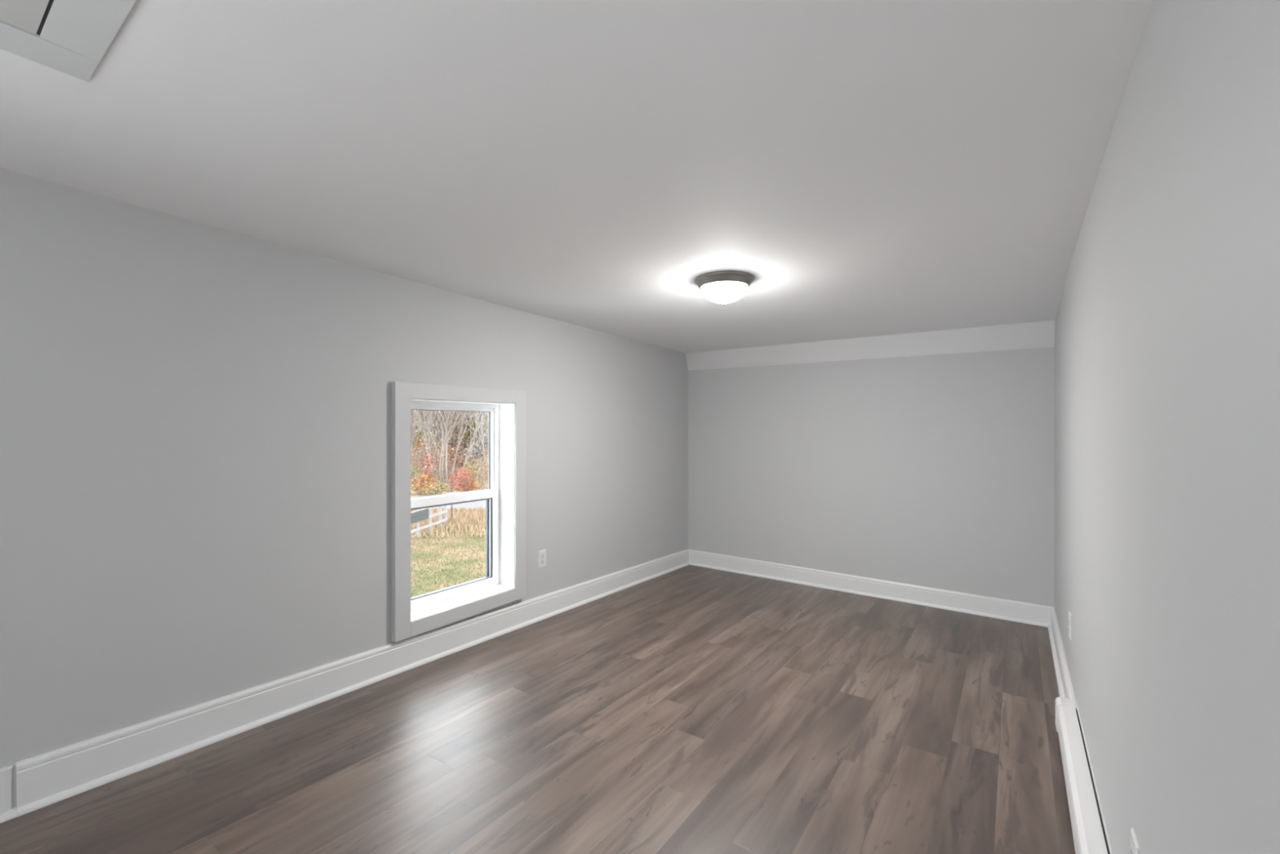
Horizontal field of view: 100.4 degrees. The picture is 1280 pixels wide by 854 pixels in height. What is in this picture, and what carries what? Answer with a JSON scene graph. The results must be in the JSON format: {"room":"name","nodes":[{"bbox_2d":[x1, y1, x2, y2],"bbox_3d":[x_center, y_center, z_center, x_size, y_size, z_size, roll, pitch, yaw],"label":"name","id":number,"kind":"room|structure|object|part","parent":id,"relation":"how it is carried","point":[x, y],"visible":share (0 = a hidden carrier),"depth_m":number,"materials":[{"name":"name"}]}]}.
{"room":"empty bedroom","nodes":[
{"label":"empty bedroom","id":0,"kind":"room"},
{"bbox_2d":[0,167,688,768],"bbox_3d":[-1.591,0.293,2.522,0.200,2.600,7.390,0,0,35],"label":"wall","id":1,"kind":"structure","parent":0,"point":[196,418],"depth_m":2.18,"materials":[{"name":"grey paint"}]},
{"bbox_2d":[0,549,689,822],"bbox_3d":[-1.493,1.191,2.454,0.037,0.318,6.883,0,0,35],"label":"baseboard","id":2,"kind":"structure","parent":1,"relation":"attached to","point":[46,779],"depth_m":2.26,"materials":[{"name":"white paint"}]},
{"bbox_2d":[391,381,525,642],"bbox_3d":[-1.098,0.438,3.186,0.232,1.349,0.898,0,0,35],"label":"window","id":3,"kind":"structure","parent":1,"relation":"in","point":[504,582],"depth_m":3.22,"materials":[{"name":"white paint"}]},
{"bbox_3d":[-1.159,0.721,3.229,0.016,0.589,0.681,0,0,35],"label":"screen frame","id":4,"kind":"part","parent":3,"relation":"part of","materials":[{"name":"grey"}]},
{"bbox_3d":[-1.165,0.156,3.233,0.030,0.595,0.689,0,0,35],"label":"sash","id":5,"kind":"part","parent":3,"relation":"part of","materials":[{"name":"white plastic"}]},
{"bbox_3d":[-1.135,0.716,3.212,0.030,0.623,0.697,0,0,35],"label":"sash","id":6,"kind":"part","parent":3,"relation":"part of","materials":[{"name":"white plastic"}]},
{"bbox_2d":[537,549,546,568],"bbox_3d":[-0.667,0.902,3.652,0.008,0.115,0.070,0,0,35],"label":"wall outlet","id":7,"kind":"object","parent":1,"relation":"attached to","point":[542,553],"visible":1,"depth_m":3.64,"materials":[{"name":"grey plastic"}]},
{"bbox_2d":[0,564,1075,853],"bbox_3d":[-0.338,1.330,1.639,3.465,0.294,7.490,0,0,35],"label":"floor","id":8,"kind":"structure","parent":0,"point":[689,708],"depth_m":2.10,"materials":[{"name":"laminate"}]},
{"bbox_2d":[0,0,1153,352],"bbox_3d":[-0.338,-0.850,1.639,3.465,0.289,7.490,0,0,35],"label":"ceiling","id":9,"kind":"structure","parent":0,"point":[874,167],"depth_m":1.51,"materials":[{"name":"white paint"}]},
{"bbox_2d":[0,0,136,81],"bbox_3d":[-1.260,-0.825,0.712,0.720,0.020,0.847,0,0,35],"label":"attic hatch","id":10,"kind":"object","parent":9,"relation":"attached to","point":[71,37],"visible":1,"depth_m":1.10,"materials":[{"name":"white paint"}]},
{"bbox_3d":[-1.260,-0.826,0.712,0.470,0.016,0.656,0,0,35],"label":"hatch panel","id":11,"kind":"part","parent":10,"relation":"part of","materials":[{"name":"grey paint"}]},
{"bbox_2d":[694,271,754,305],"bbox_3d":[0.445,-0.711,2.818,0.310,0.140,0.310,0,0,35],"label":"ceiling light","id":12,"kind":"object","parent":9,"relation":"attached to","point":[720,286],"visible":1,"depth_m":2.73,"materials":[{"name":"white glass"}]},
{"bbox_3d":[0.445,-0.700,2.818,0.247,0.082,0.247,0,0,35],"label":"lamp shade","id":13,"kind":"part","parent":12,"relation":"part of","materials":[{"name":"white glass"}]},
{"bbox_2d":[688,346,1054,606],"bbox_3d":[1.693,0.293,4.522,2.907,2.600,0.200,0,0,36],"label":"wall","id":14,"kind":"structure","parent":0,"point":[937,471],"depth_m":4.22,"materials":[{"name":"grey paint"}]},
{"bbox_2d":[684,320,1054,370],"bbox_3d":[1.633,-0.642,4.436,2.886,0.205,0.110,0,0,36],"label":"trim","id":15,"kind":"structure","parent":14,"relation":"attached to","point":[1033,335],"depth_m":4.18,"materials":[{"name":"grey paint"}]},
{"bbox_2d":[688,549,1052,626],"bbox_3d":[1.626,1.279,4.426,2.863,0.143,0.035,0,0,36],"label":"baseboard","id":16,"kind":"structure","parent":14,"relation":"attached to","point":[984,606],"depth_m":4.21,"materials":[{"name":"white paint"}]},
{"bbox_2d":[1054,0,1279,853],"bbox_3d":[0.894,0.293,0.771,0.150,2.600,7.390,0,0,35],"label":"wall","id":17,"kind":"structure","parent":0,"point":[1167,319],"depth_m":0.85,"materials":[{"name":"grey paint"}]},
{"bbox_2d":[1048,606,1075,699],"bbox_3d":[2.322,1.270,2.959,0.037,0.158,1.591,0,0,35],"label":"baseboard","id":18,"kind":"structure","parent":17,"relation":"attached to","point":[1063,677],"depth_m":2.87,"materials":[{"name":"white paint"}]},
{"bbox_2d":[1068,611,1071,639],"bbox_3d":[2.036,0.941,2.529,0.008,0.115,0.070,0,0,35],"label":"wall outlet","id":19,"kind":"object","parent":17,"relation":"attached to","point":[1069,613],"visible":1,"depth_m":2.50,"materials":[{"name":"grey plastic"}]},
{"bbox_2d":[1055,696,1111,853],"bbox_3d":[0.895,1.196,0.964,0.072,0.202,3.306,0,0,35],"label":"baseboard heater","id":20,"kind":"object","parent":17,"relation":"attached to","point":[1090,834],"visible":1,"depth_m":1.74,"materials":[{"name":"white metal"}]},
{"bbox_3d":[0.919,1.197,0.940,0.004,0.200,3.296,0,0,35],"label":"plate","id":21,"kind":"part","parent":20,"relation":"part of","materials":[{"name":"white metal"}]},
{"bbox_2d":[1130,826,1139,853],"bbox_3d":[1.064,0.941,1.149,0.008,0.115,0.070,0,0,35],"label":"wall outlet","id":22,"kind":"object","parent":17,"relation":"attached to","point":[1135,848],"visible":1,"depth_m":1.15,"materials":[{"name":"grey plastic"}]},
{"bbox_2d":[1130,844,1133,853],"bbox_3d":[1.062,0.921,1.151,0.003,0.034,0.027,0,0,35],"label":"socket","id":23,"kind":"object","parent":22,"relation":"attached to","point":[1131,846],"depth_m":1.15,"materials":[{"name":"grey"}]},
{"label":"outside","id":24,"kind":"structure","parent":0,"visible":0},
{"bbox_2d":[410,524,485,597],"bbox_3d":[-24.558,4.150,14.350,64.228,0.300,21.700,0,0,0],"label":"ground","id":25,"kind":"structure","parent":24,"point":[477,548],"depth_m":15.99,"materials":[{"name":"plant"}]},
{"bbox_2d":[410,505,448,537],"bbox_3d":[-7.966,3.525,19.704,0.140,1.150,3.400,0,0,8],"label":"wooden fence","id":26,"kind":"object","parent":25,"relation":"on","point":[426,513],"visible":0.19,"depth_m":19.78,"materials":[{"name":"white wood"}]},
{"bbox_3d":[-8.043,3.525,19.361,0.080,1.150,0.090,0,0,8],"label":"post","id":27,"kind":"part","parent":26,"relation":"part of","materials":[{"name":"white wood"}]},
{"bbox_3d":[-8.012,3.215,18.953,0.030,0.370,1.900,0,0,8],"label":"board panel","id":28,"kind":"part","parent":26,"relation":"part of","materials":[{"name":"grey wood"}]},
{"bbox_3d":[-7.944,3.055,19.701,0.025,0.090,3.400,0,0,8],"label":"rail","id":29,"kind":"part","parent":26,"relation":"part of","materials":[{"name":"white wood"}]},
{"bbox_3d":[-7.944,3.695,19.701,0.025,0.090,3.400,0,0,8],"label":"rail","id":30,"kind":"part","parent":26,"relation":"part of","materials":[{"name":"white wood"}]},
{"bbox_3d":[-7.944,3.375,19.701,0.025,0.090,3.400,0,0,8],"label":"rail","id":31,"kind":"part","parent":26,"relation":"part of","materials":[{"name":"white wood"}]},
{"bbox_3d":[-7.932,3.525,20.184,0.080,1.150,0.090,0,0,8],"label":"post","id":32,"kind":"part","parent":26,"relation":"part of","materials":[{"name":"white wood"}]},
{"bbox_3d":[-7.833,3.525,20.917,0.080,1.150,0.090,0,0,8],"label":"post","id":33,"kind":"part","parent":26,"relation":"part of","materials":[{"name":"white wood"}]},
{"bbox_3d":[-7.775,3.525,21.343,0.080,1.150,0.090,0,0,8],"label":"post","id":34,"kind":"part","parent":26,"relation":"part of","materials":[{"name":"white wood"}]},
{"bbox_2d":[410,506,485,537],"bbox_3d":[-9.906,3.830,22.157,17.539,0.340,5.976,0,0,0],"label":"dry grass","id":35,"kind":"structure","parent":25,"relation":"on","point":[463,518],"depth_m":21.36,"materials":[{"name":"beige plant"}]},
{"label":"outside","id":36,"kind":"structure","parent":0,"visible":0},
{"bbox_2d":[410,452,488,497],"bbox_3d":[-96.377,4.150,102.376,255.650,0.300,161.490,0,0,35],"label":"ground","id":37,"kind":"structure","parent":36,"point":[423,494],"depth_m":36.56,"materials":[{"name":"brown plant"}]},
{"bbox_2d":[410,422,428,455],"bbox_3d":[-23.215,-3.594,51.684,5.399,15.246,6.064,0,0,11],"label":"tree","id":38,"kind":"object","parent":37,"relation":"on","point":[418,422],"visible":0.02,"depth_m":52.57,"materials":[{"name":"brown plant"}]},
{"bbox_2d":[410,409,434,476],"bbox_3d":[-17.961,0.492,41.906,3.278,7.409,3.475,0,0,-7],"label":"tree","id":39,"kind":"object","parent":37,"relation":"on","point":[411,411],"visible":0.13,"depth_m":41.71,"materials":[{"name":"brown plant"}]},
{"bbox_2d":[410,466,435,489],"bbox_3d":[-14.115,3.190,33.998,2.002,1.641,2.024,0,0,35],"label":"shrub","id":40,"kind":"object","parent":37,"relation":"on","point":[415,470],"visible":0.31,"depth_m":33.92,"materials":[{"name":"green plant"}]},
{"bbox_2d":[410,473,438,494],"bbox_3d":[-13.055,3.338,31.610,2.248,1.343,2.225,0,0,35],"label":"shrub","id":41,"kind":"object","parent":37,"relation":"on","point":[419,491],"visible":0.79,"depth_m":31.39,"materials":[{"name":"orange plant"}]},
{"bbox_2d":[412,453,442,493],"bbox_3d":[-12.628,2.756,31.783,1.662,2.512,1.896,0,0,35],"label":"shrub","id":42,"kind":"object","parent":37,"relation":"on","point":[430,465],"visible":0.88,"depth_m":31.91,"materials":[{"name":"red plant"}]},
{"bbox_2d":[410,437,450,482],"bbox_3d":[-15.149,2.357,38.267,3.196,3.309,3.757,0,0,-30],"label":"shrub","id":43,"kind":"object","parent":37,"relation":"on","point":[420,446],"visible":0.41,"depth_m":38.24,"materials":[{"name":"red plant"}]},
{"bbox_2d":[410,411,451,471],"bbox_3d":[-18.828,-2.096,45.952,5.410,13.175,4.978,0,0,11],"label":"tree","id":44,"kind":"object","parent":37,"relation":"on","point":[433,411],"visible":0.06,"depth_m":45.78,"materials":[{"name":"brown plant"}]},
{"bbox_2d":[410,409,457,475],"bbox_3d":[-15.822,-0.639,41.106,3.471,9.967,3.486,0,0,-31],"label":"tree","id":45,"kind":"object","parent":37,"relation":"on","point":[442,411],"visible":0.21,"depth_m":40.75,"materials":[{"name":"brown plant"}]},
{"bbox_2d":[422,482,449,494],"bbox_3d":[-11.983,3.631,31.405,1.648,0.822,1.557,0,0,35],"label":"shrub","id":46,"kind":"object","parent":37,"relation":"on","point":[443,486],"visible":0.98,"depth_m":31.27,"materials":[{"name":"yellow plant"}]},
{"bbox_2d":[424,410,472,466],"bbox_3d":[-18.316,-0.911,50.157,4.965,10.372,5.264,0,0,12],"label":"tree","id":47,"kind":"object","parent":37,"relation":"on","point":[451,411],"visible":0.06,"depth_m":50.20,"materials":[{"name":"orange plant"}]},
{"bbox_2d":[410,409,488,492],"bbox_3d":[-11.891,-1.294,33.247,7.653,10.647,5.717,0,0,-11],"label":"bare tree","id":48,"kind":"object","parent":37,"relation":"on","point":[444,439],"visible":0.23,"depth_m":33.23,"materials":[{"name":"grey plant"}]},
{"bbox_2d":[427,444,476,484],"bbox_3d":[-12.799,2.596,36.492,3.209,2.832,3.137,0,0,-35],"label":"shrub","id":49,"kind":"object","parent":37,"relation":"on","point":[454,452],"visible":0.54,"depth_m":36.28,"materials":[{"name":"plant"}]},
{"bbox_2d":[435,410,477,475],"bbox_3d":[-14.858,-1.283,43.225,4.373,10.606,3.893,0,0,31],"label":"tree","id":50,"kind":"object","parent":37,"relation":"on","point":[455,428],"visible":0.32,"depth_m":42.49,"materials":[{"name":"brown plant"}]},
{"bbox_2d":[448,465,475,492],"bbox_3d":[-10.334,3.154,31.245,1.700,1.718,1.540,0,0,-21],"label":"shrub","id":51,"kind":"object","parent":37,"relation":"on","point":[464,482],"visible":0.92,"depth_m":31.01,"materials":[{"name":"red plant"}]},
{"bbox_2d":[447,411,484,464],"bbox_3d":[-17.058,-3.594,54.136,5.932,15.246,5.282,0,0,-45],"label":"tree","id":52,"kind":"object","parent":37,"relation":"on","point":[460,411],"visible":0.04,"depth_m":53.30,"materials":[{"name":"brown plant"}]},
{"bbox_2d":[458,475,479,491],"bbox_3d":[-10.024,3.451,31.443,1.122,1.124,1.209,0,0,35],"label":"shrub","id":53,"kind":"object","parent":37,"relation":"on","point":[474,478],"visible":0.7,"depth_m":31.37,"materials":[{"name":"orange plant"}]},
{"bbox_2d":[454,412,488,475],"bbox_3d":[-13.339,-1.486,43.838,4.695,11.858,5.101,0,0,-12],"label":"tree","id":54,"kind":"object","parent":37,"relation":"on","point":[473,425],"visible":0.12,"depth_m":43.45,"materials":[{"name":"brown plant"}]},
{"bbox_2d":[461,458,488,488],"bbox_3d":[-10.474,2.990,34.502,2.206,2.042,2.180,0,0,35],"label":"shrub","id":55,"kind":"object","parent":37,"relation":"on","point":[473,470],"visible":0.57,"depth_m":34.36,"materials":[{"name":"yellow plant"}]},
{"bbox_2d":[462,411,488,479],"bbox_3d":[-11.379,-1.566,40.099,4.004,11.961,4.021,0,0,-20],"label":"tree","id":56,"kind":"object","parent":37,"relation":"on","point":[480,447],"visible":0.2,"depth_m":39.69,"materials":[{"name":"grey plant"}]},
{"bbox_2d":[475,446,488,488],"bbox_3d":[-8.652,2.584,32.491,2.511,2.853,2.258,0,0,35],"label":"shrub","id":57,"kind":"object","parent":37,"relation":"on","point":[486,462],"visible":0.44,"depth_m":32.57,"materials":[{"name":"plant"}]},
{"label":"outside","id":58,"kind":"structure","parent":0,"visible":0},
{"bbox_2d":[413,499,485,511],"bbox_3d":[-29.235,4.150,27.600,76.462,0.300,4.801,0,0,0],"label":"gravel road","id":59,"kind":"structure","parent":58,"point":[473,504],"depth_m":27.38,"materials":[{"name":"grey gravel"}]}
]}

